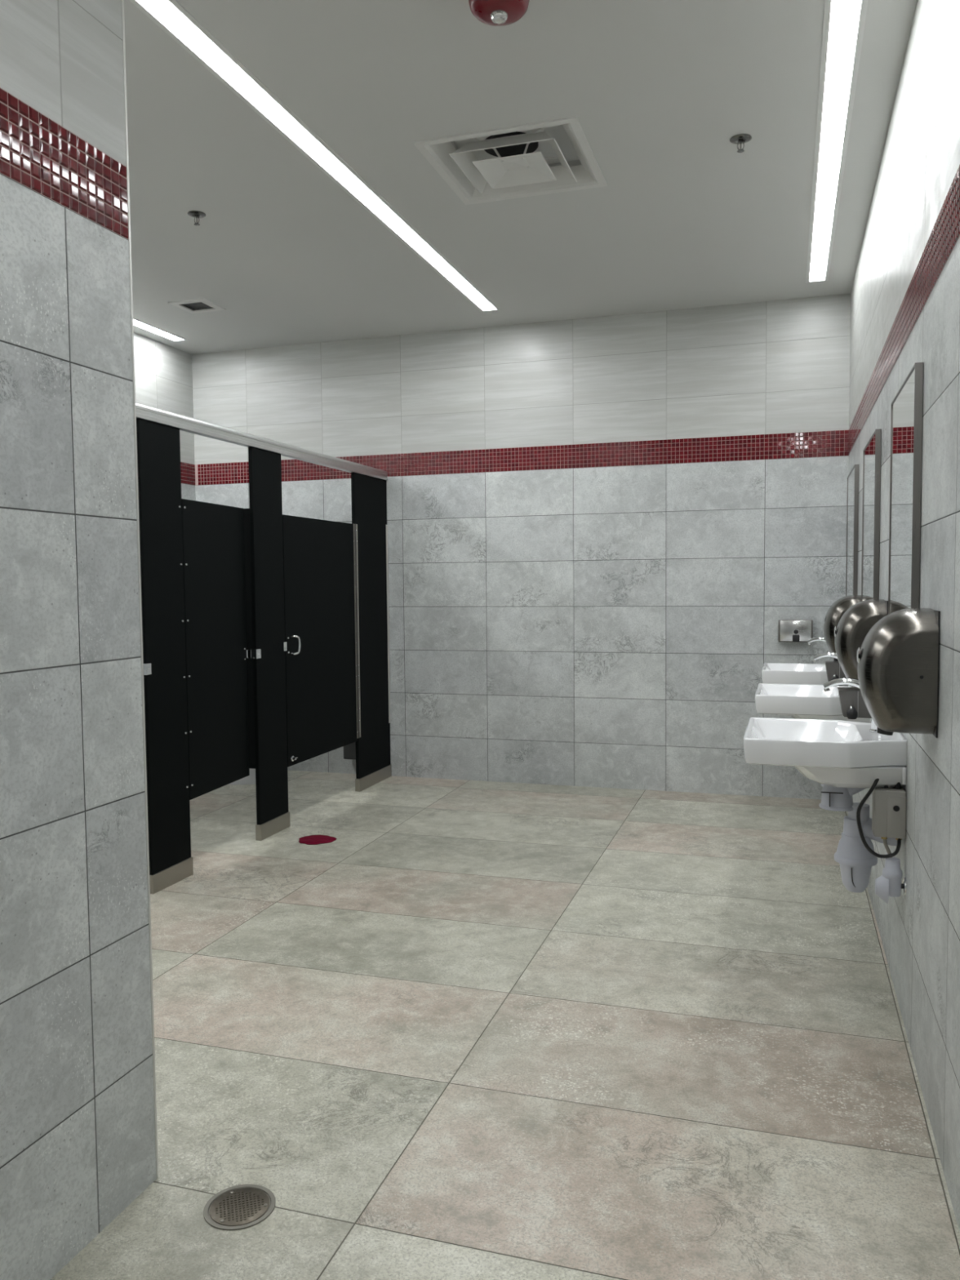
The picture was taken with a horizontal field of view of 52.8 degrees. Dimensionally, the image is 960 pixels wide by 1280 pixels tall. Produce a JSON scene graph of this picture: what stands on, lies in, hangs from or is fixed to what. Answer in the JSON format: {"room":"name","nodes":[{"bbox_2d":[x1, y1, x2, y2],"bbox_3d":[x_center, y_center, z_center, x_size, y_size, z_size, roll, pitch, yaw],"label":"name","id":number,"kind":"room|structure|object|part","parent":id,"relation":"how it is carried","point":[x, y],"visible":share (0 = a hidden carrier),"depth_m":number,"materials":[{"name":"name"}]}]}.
{"room":"public restroom","nodes":[
{"label":"public restroom","id":0,"kind":"room"},
{"bbox_2d":[0,0,155,1279],"bbox_3d":[-2.739,-0.204,0.845,2.982,3.097,3.691,1,3,17],"label":"wall","id":1,"kind":"structure","parent":0,"point":[77,1126],"depth_m":1.95,"materials":[{"name":"grey tile"}]},
{"bbox_2d":[0,88,128,239],"bbox_3d":[-1.096,-0.890,1.070,0.003,0.154,2.182,1,3,17],"label":"trim","id":2,"kind":"structure","parent":1,"relation":"attached to","point":[80,195],"depth_m":1.92,"materials":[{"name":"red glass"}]},
{"bbox_2d":[121,0,158,1178],"bbox_3d":[-0.766,-0.298,2.153,0.010,3.097,0.007,1,3,17],"label":"trim","id":3,"kind":"structure","parent":1,"relation":"attached to","point":[122,1],"depth_m":2.16,"materials":[{"name":"metal"}]},
{"bbox_2d":[133,332,195,500],"bbox_3d":[-2.871,-0.455,5.178,0.120,3.097,4.509,1,3,17],"label":"wall","id":4,"kind":"structure","parent":0,"point":[163,373],"depth_m":6.94,"materials":[{"name":"grey tile"}]},
{"bbox_2d":[180,462,195,484],"bbox_3d":[-2.816,-1.110,5.127,0.003,0.154,4.496,1,3,17],"label":"trim","id":5,"kind":"structure","parent":4,"relation":"attached to","point":[184,468],"depth_m":7.18,"materials":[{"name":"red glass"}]},
{"bbox_2d":[243,508,255,768],"bbox_3d":[-1.901,-0.009,5.518,1.532,1.430,0.036,1,3,17],"label":"divider","id":6,"kind":"object","parent":4,"relation":"attached to","point":[246,511],"visible":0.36,"depth_m":5.30,"materials":[{"name":"black laminate"}]},
{"bbox_2d":[50,770,959,1279],"bbox_3d":[-1.161,1.269,2.805,4.840,0.100,8.440,1,3,17],"label":"floor","id":7,"kind":"structure","parent":0,"point":[475,1029],"depth_m":2.86,"materials":[{"name":"tile"}]},
{"bbox_2d":[136,417,193,893],"bbox_3d":[-1.452,0.077,4.404,0.069,2.100,0.308,1,3,17],"label":"pilaster","id":8,"kind":"object","parent":7,"relation":"on","point":[158,445],"visible":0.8,"depth_m":4.38,"materials":[{"name":"black laminate"}]},
{"bbox_2d":[181,498,249,799],"bbox_3d":[-1.324,0.033,4.840,0.038,1.420,0.605,0,3,13],"label":"door","id":9,"kind":"structure","parent":8,"relation":"attached to","point":[214,561],"depth_m":4.81,"materials":[{"name":"black laminate"}]},
{"bbox_2d":[203,1184,275,1230],"bbox_3d":[-0.530,1.252,2.134,0.155,0.008,0.155,1,3,17],"label":"drain cover","id":10,"kind":"object","parent":7,"relation":"on","point":[241,1206],"visible":1,"depth_m":2.13,"materials":[{"name":"silver metal"}]},
{"bbox_3d":[-0.530,1.250,2.134,0.129,0.003,0.129,-3,4,-31],"label":"plate","id":11,"kind":"part","parent":10,"relation":"part of","materials":[{"name":"metal"}]},
{"bbox_2d":[228,768,255,784],"bbox_3d":[-1.872,0.631,6.814,0.819,0.720,0.376,1,3,17],"label":"toilet","id":12,"kind":"object","parent":7,"relation":"on","point":[250,780],"visible":0.02,"depth_m":6.68,"materials":[{"name":"ceramic"}]},
{"bbox_2d":[246,446,289,840],"bbox_3d":[-1.170,0.022,5.298,0.069,2.100,0.320,1,3,17],"label":"pilaster","id":13,"kind":"object","parent":7,"relation":"on","point":[264,467],"visible":1,"depth_m":5.26,"materials":[{"name":"black laminate"}]},
{"bbox_2d":[282,514,359,767],"bbox_3d":[-0.945,-0.017,5.878,0.068,1.425,0.978,1,3,17],"label":"door","id":14,"kind":"structure","parent":13,"relation":"attached to","point":[321,643],"depth_m":5.85,"materials":[{"name":"black laminate"}]},
{"bbox_3d":[-1.095,0.036,5.433,0.005,0.050,0.034,1,3,17],"label":"latch plate","id":15,"kind":"part","parent":14,"relation":"part of","materials":[{"name":"silver metal"}]},
{"bbox_3d":[-1.050,0.029,5.509,0.058,0.114,0.021,-2,3,-18],"label":"pull handle","id":16,"kind":"part","parent":14,"relation":"part of","materials":[{"name":"silver metal"}]},
{"bbox_2d":[298,835,337,844],"bbox_3d":[-0.875,1.072,5.196,0.207,0.011,0.181,0,3,3],"label":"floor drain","id":17,"kind":"object","parent":7,"relation":"on","point":[311,839],"visible":1,"depth_m":5.18,"materials":[{"name":"red metal"}]},
{"bbox_2d":[351,472,391,791],"bbox_3d":[-0.738,-0.058,6.609,0.035,2.100,0.546,1,3,17],"label":"pilaster","id":18,"kind":"object","parent":7,"relation":"on","point":[368,494],"visible":1,"depth_m":6.59,"materials":[{"name":"black laminate"}]},
{"bbox_2d":[135,402,387,480],"bbox_3d":[-1.346,-1.023,4.661,0.042,0.064,4.508,1,3,17],"label":"headrail","id":19,"kind":"object","parent":18,"relation":"attached to","point":[185,424],"visible":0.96,"depth_m":5.03,"materials":[{"name":"metal"}]},
{"bbox_2d":[124,0,917,354],"bbox_3d":[-1.190,-1.923,2.619,4.840,0.100,8.440,1,3,17],"label":"ceiling","id":20,"kind":"structure","parent":0,"point":[658,91],"depth_m":3.95,"materials":[{"name":"white paint"}]},
{"bbox_2d":[133,317,187,342],"bbox_3d":[-2.699,-2.007,4.934,0.118,0.032,3.944,1,3,17],"label":"ceiling light strip","id":21,"kind":"object","parent":20,"relation":"attached to","point":[153,329],"visible":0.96,"depth_m":6.55,"materials":[{"name":"white plastic"}]},
{"bbox_2d":[186,210,205,226],"bbox_3d":[-1.317,-1.955,4.495,0.084,0.051,0.084,1,3,17],"label":"sprinkler","id":22,"kind":"object","parent":20,"relation":"attached to","point":[195,214],"visible":1,"depth_m":4.49,"materials":[{"name":"silver metal"}]},
{"bbox_2d":[168,297,226,313],"bbox_3d":[-1.744,-2.098,5.961,0.250,0.088,0.250,1,3,17],"label":"ceiling vent","id":23,"kind":"object","parent":20,"relation":"in","point":[202,304],"visible":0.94,"depth_m":5.97,"materials":[{"name":"grey plastic"}]},
{"bbox_2d":[128,0,500,311],"bbox_3d":[-0.532,-1.986,4.227,0.127,0.032,3.999,1,3,17],"label":"ceiling light strip","id":24,"kind":"object","parent":20,"relation":"attached to","point":[171,13],"visible":0.97,"depth_m":3.66,"materials":[{"name":"white plastic"}]},
{"bbox_2d":[468,0,529,26],"bbox_3d":[0.055,-1.846,2.814,0.179,0.099,0.179,1,3,17],"label":"fire alarm strobe","id":25,"kind":"object","parent":20,"relation":"attached to","point":[490,12],"visible":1,"depth_m":2.80,"materials":[{"name":"red plastic"}]},
{"bbox_2d":[413,116,607,204],"bbox_3d":[0.146,-1.993,3.994,0.650,0.114,0.650,1,3,17],"label":"ceiling vent","id":26,"kind":"object","parent":20,"relation":"in","point":[553,156],"visible":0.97,"depth_m":4.02,"materials":[{"name":"white metal"}]},
{"bbox_3d":[0.033,-1.994,3.933,0.145,0.073,0.009,-2,4,-28],"label":"support rod","id":27,"kind":"part","parent":26,"relation":"part of","materials":[{"name":"white metal"}]},
{"bbox_3d":[0.207,-1.992,3.881,0.010,0.072,0.144,-2,4,-28],"label":"support rod","id":28,"kind":"part","parent":26,"relation":"part of","materials":[{"name":"white metal"}]},
{"bbox_3d":[0.259,-2.003,4.055,0.145,0.073,0.009,-2,4,-28],"label":"support rod","id":29,"kind":"part","parent":26,"relation":"part of","materials":[{"name":"white metal"}]},
{"bbox_2d":[729,133,751,152],"bbox_3d":[1.020,-1.935,3.781,0.084,0.051,0.084,1,3,17],"label":"sprinkler","id":30,"kind":"object","parent":20,"relation":"attached to","point":[739,139],"visible":1,"depth_m":3.77,"materials":[{"name":"silver metal"}]},
{"bbox_2d":[805,0,868,283],"bbox_3d":[0.807,-1.867,1.976,0.123,0.032,7.604,1,3,17],"label":"ceiling light strip","id":31,"kind":"object","parent":20,"relation":"attached to","point":[841,17],"visible":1,"depth_m":3.62,"materials":[{"name":"white plastic"}]},
{"bbox_2d":[191,293,850,799],"bbox_3d":[0.075,-0.569,6.672,4.840,3.097,0.120,1,3,17],"label":"wall","id":32,"kind":"structure","parent":0,"point":[615,627],"depth_m":6.42,"materials":[{"name":"grey tile"}]},
{"bbox_2d":[343,742,355,759],"bbox_3d":[-0.831,0.689,6.909,0.290,0.325,0.116,1,3,17],"label":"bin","id":33,"kind":"object","parent":32,"relation":"attached to","point":[349,750],"visible":0.09,"depth_m":6.89,"materials":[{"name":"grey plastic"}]},
{"bbox_2d":[197,430,848,484],"bbox_3d":[0.062,-1.220,6.571,4.574,0.154,0.003,1,3,17],"label":"trim","id":34,"kind":"structure","parent":32,"relation":"attached to","point":[706,451],"depth_m":6.40,"materials":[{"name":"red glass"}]},
{"bbox_2d":[777,619,813,642],"bbox_3d":[1.956,-0.057,5.994,0.204,0.138,0.097,1,3,17],"label":"soap dispenser","id":35,"kind":"object","parent":32,"relation":"attached to","point":[788,630],"visible":0.88,"depth_m":5.97,"materials":[{"name":"metal"}]},
{"bbox_2d":[847,0,959,1232],"bbox_3d":[1.075,-0.307,2.002,0.120,3.097,8.200,1,3,17],"label":"wall","id":36,"kind":"structure","parent":0,"point":[919,930],"depth_m":2.59,"materials":[{"name":"grey tile"}]},
{"bbox_2d":[761,662,848,686],"bbox_3d":[1.862,0.238,5.516,0.483,0.169,0.494,1,3,17],"label":"sink","id":37,"kind":"object","parent":36,"relation":"attached to","point":[771,673],"visible":0.37,"depth_m":5.33,"materials":[{"name":"white ceramic"}]},
{"bbox_2d":[807,636,826,644],"bbox_3d":[1.959,0.070,5.475,0.204,0.174,0.054,1,3,17],"label":"faucet","id":38,"kind":"object","parent":37,"relation":"on","point":[818,638],"visible":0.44,"depth_m":5.47,"materials":[{"name":"silver metal"}]},
{"bbox_2d":[755,683,871,723],"bbox_3d":[1.495,0.309,4.355,0.483,0.169,0.494,1,3,17],"label":"sink","id":39,"kind":"object","parent":36,"relation":"attached to","point":[799,701],"visible":0.67,"depth_m":4.16,"materials":[{"name":"white ceramic"}]},
{"bbox_2d":[813,652,855,687],"bbox_3d":[1.592,0.141,4.314,0.204,0.174,0.054,1,3,17],"label":"faucet","id":40,"kind":"object","parent":39,"relation":"on","point":[833,655],"visible":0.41,"depth_m":4.31,"materials":[{"name":"silver metal"}]},
{"bbox_3d":[1.591,0.101,4.312,0.201,0.095,0.046,1,3,17],"label":"spout","id":41,"kind":"part","parent":40,"relation":"part of","materials":[{"name":"silver metal"}]},
{"bbox_2d":[742,717,906,788],"bbox_3d":[1.130,0.380,3.198,0.483,0.169,0.494,1,3,17],"label":"sink","id":42,"kind":"object","parent":36,"relation":"attached to","point":[841,753],"visible":0.99,"depth_m":3.00,"materials":[{"name":"white ceramic"}]},
{"bbox_2d":[822,677,877,733],"bbox_3d":[1.227,0.211,3.157,0.204,0.174,0.054,1,3,17],"label":"faucet","id":43,"kind":"object","parent":42,"relation":"on","point":[846,681],"visible":0.44,"depth_m":3.15,"materials":[{"name":"silver metal"}]},
{"bbox_3d":[1.225,0.172,3.155,0.201,0.095,0.046,1,3,17],"label":"spout","id":44,"kind":"part","parent":43,"relation":"part of","materials":[{"name":"silver metal"}]},
{"bbox_2d":[818,784,897,892],"bbox_3d":[1.244,0.643,3.178,0.248,0.366,0.134,1,3,17],"label":"trap","id":45,"kind":"object","parent":42,"relation":"attached to","point":[855,862],"visible":0.68,"depth_m":3.15,"materials":[{"name":"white plastic"}]},
{"bbox_2d":[824,661,845,681],"bbox_3d":[1.772,0.159,4.712,0.170,0.108,0.133,1,3,17],"label":"soap dispenser","id":46,"kind":"object","parent":36,"relation":"attached to","point":[833,669],"visible":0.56,"depth_m":4.69,"materials":[{"name":"metal"}]},
{"bbox_2d":[822,595,861,661],"bbox_3d":[1.803,-0.056,4.813,0.177,0.333,0.301,1,3,17],"label":"dryer","id":47,"kind":"object","parent":36,"relation":"attached to","point":[833,615],"visible":0.51,"depth_m":4.71,"materials":[{"name":"silver metal"}]},
{"bbox_2d":[845,464,858,595],"bbox_3d":[2.058,-0.469,5.354,0.022,0.925,0.640,1,3,17],"label":"framed mirror","id":48,"kind":"object","parent":36,"relation":"attached to","point":[852,499],"visible":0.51,"depth_m":5.19,"materials":[{"name":"metal"}]},
{"bbox_2d":[846,466,854,595],"bbox_3d":[2.052,-0.469,5.355,0.003,0.913,0.628,1,3,17],"label":"mirror glass","id":49,"kind":"object","parent":48,"relation":"attached to","point":[851,477],"depth_m":5.33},
{"bbox_2d":[837,687,871,719],"bbox_3d":[1.399,0.231,3.531,0.170,0.108,0.133,1,3,17],"label":"soap dispenser","id":50,"kind":"object","parent":36,"relation":"attached to","point":[853,706],"visible":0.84,"depth_m":3.51,"materials":[{"name":"metal"}]},
{"bbox_2d":[834,599,888,679],"bbox_3d":[1.457,0.011,3.718,0.177,0.333,0.301,1,3,17],"label":"dryer","id":51,"kind":"object","parent":36,"relation":"attached to","point":[854,625],"visible":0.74,"depth_m":3.60,"materials":[{"name":"silver metal"}]},
{"bbox_3d":[1.540,0.004,3.692,0.004,0.312,0.288,1,3,17],"label":"plate","id":52,"kind":"part","parent":51,"relation":"part of","materials":[{"name":"silver metal"}]},
{"bbox_2d":[861,428,881,601],"bbox_3d":[1.690,-0.398,4.187,0.022,0.925,0.640,1,3,17],"label":"framed mirror","id":53,"kind":"object","parent":36,"relation":"attached to","point":[872,451],"visible":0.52,"depth_m":4.04,"materials":[{"name":"metal"}]},
{"bbox_2d":[862,433,875,600],"bbox_3d":[1.684,-0.398,4.189,0.003,0.913,0.628,1,3,17],"label":"mirror glass","id":54,"kind":"object","parent":53,"relation":"attached to","point":[868,456],"depth_m":4.17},
{"bbox_2d":[856,778,906,857],"bbox_3d":[1.248,0.544,3.018,0.142,0.275,0.101,1,3,17],"label":"control box","id":55,"kind":"object","parent":36,"relation":"attached to","point":[888,804],"visible":0.99,"depth_m":2.98,"materials":[{"name":"grey metal"}]},
{"bbox_3d":[1.279,0.546,2.969,0.054,0.127,0.006,1,3,17],"label":"panel","id":56,"kind":"part","parent":55,"relation":"part of","materials":[{"name":"beige plastic"}]},
{"bbox_2d":[875,857,906,904],"bbox_3d":[1.268,0.746,2.988,0.086,0.143,0.061,1,3,17],"label":"valve","id":57,"kind":"object","parent":36,"relation":"attached to","point":[889,884],"visible":0.99,"depth_m":2.97,"materials":[{"name":"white plastic"}]},
{"bbox_3d":[1.245,0.766,2.997,0.036,0.102,0.061,1,3,17],"label":"handle","id":58,"kind":"part","parent":57,"relation":"part of","materials":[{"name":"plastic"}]},
{"bbox_2d":[857,608,940,737],"bbox_3d":[1.081,0.083,2.528,0.177,0.333,0.301,1,3,17],"label":"dryer","id":59,"kind":"object","parent":36,"relation":"attached to","point":[898,659],"visible":1,"depth_m":2.39,"materials":[{"name":"silver metal"}]},
{"bbox_3d":[1.164,0.077,2.502,0.004,0.312,0.288,1,3,17],"label":"plate","id":60,"kind":"part","parent":59,"relation":"part of","materials":[{"name":"black rubber"}]},
{"bbox_2d":[848,164,959,455],"bbox_3d":[1.192,-0.997,2.557,0.003,0.154,6.992,1,3,17],"label":"trim","id":61,"kind":"structure","parent":36,"relation":"attached to","point":[945,233],"depth_m":2.81,"materials":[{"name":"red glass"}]},
{"bbox_2d":[888,362,923,614],"bbox_3d":[1.319,-0.327,3.012,0.022,0.925,0.640,1,3,17],"label":"framed mirror","id":62,"kind":"object","parent":36,"relation":"attached to","point":[906,415],"visible":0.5,"depth_m":2.88,"materials":[{"name":"metal"}]}
]}

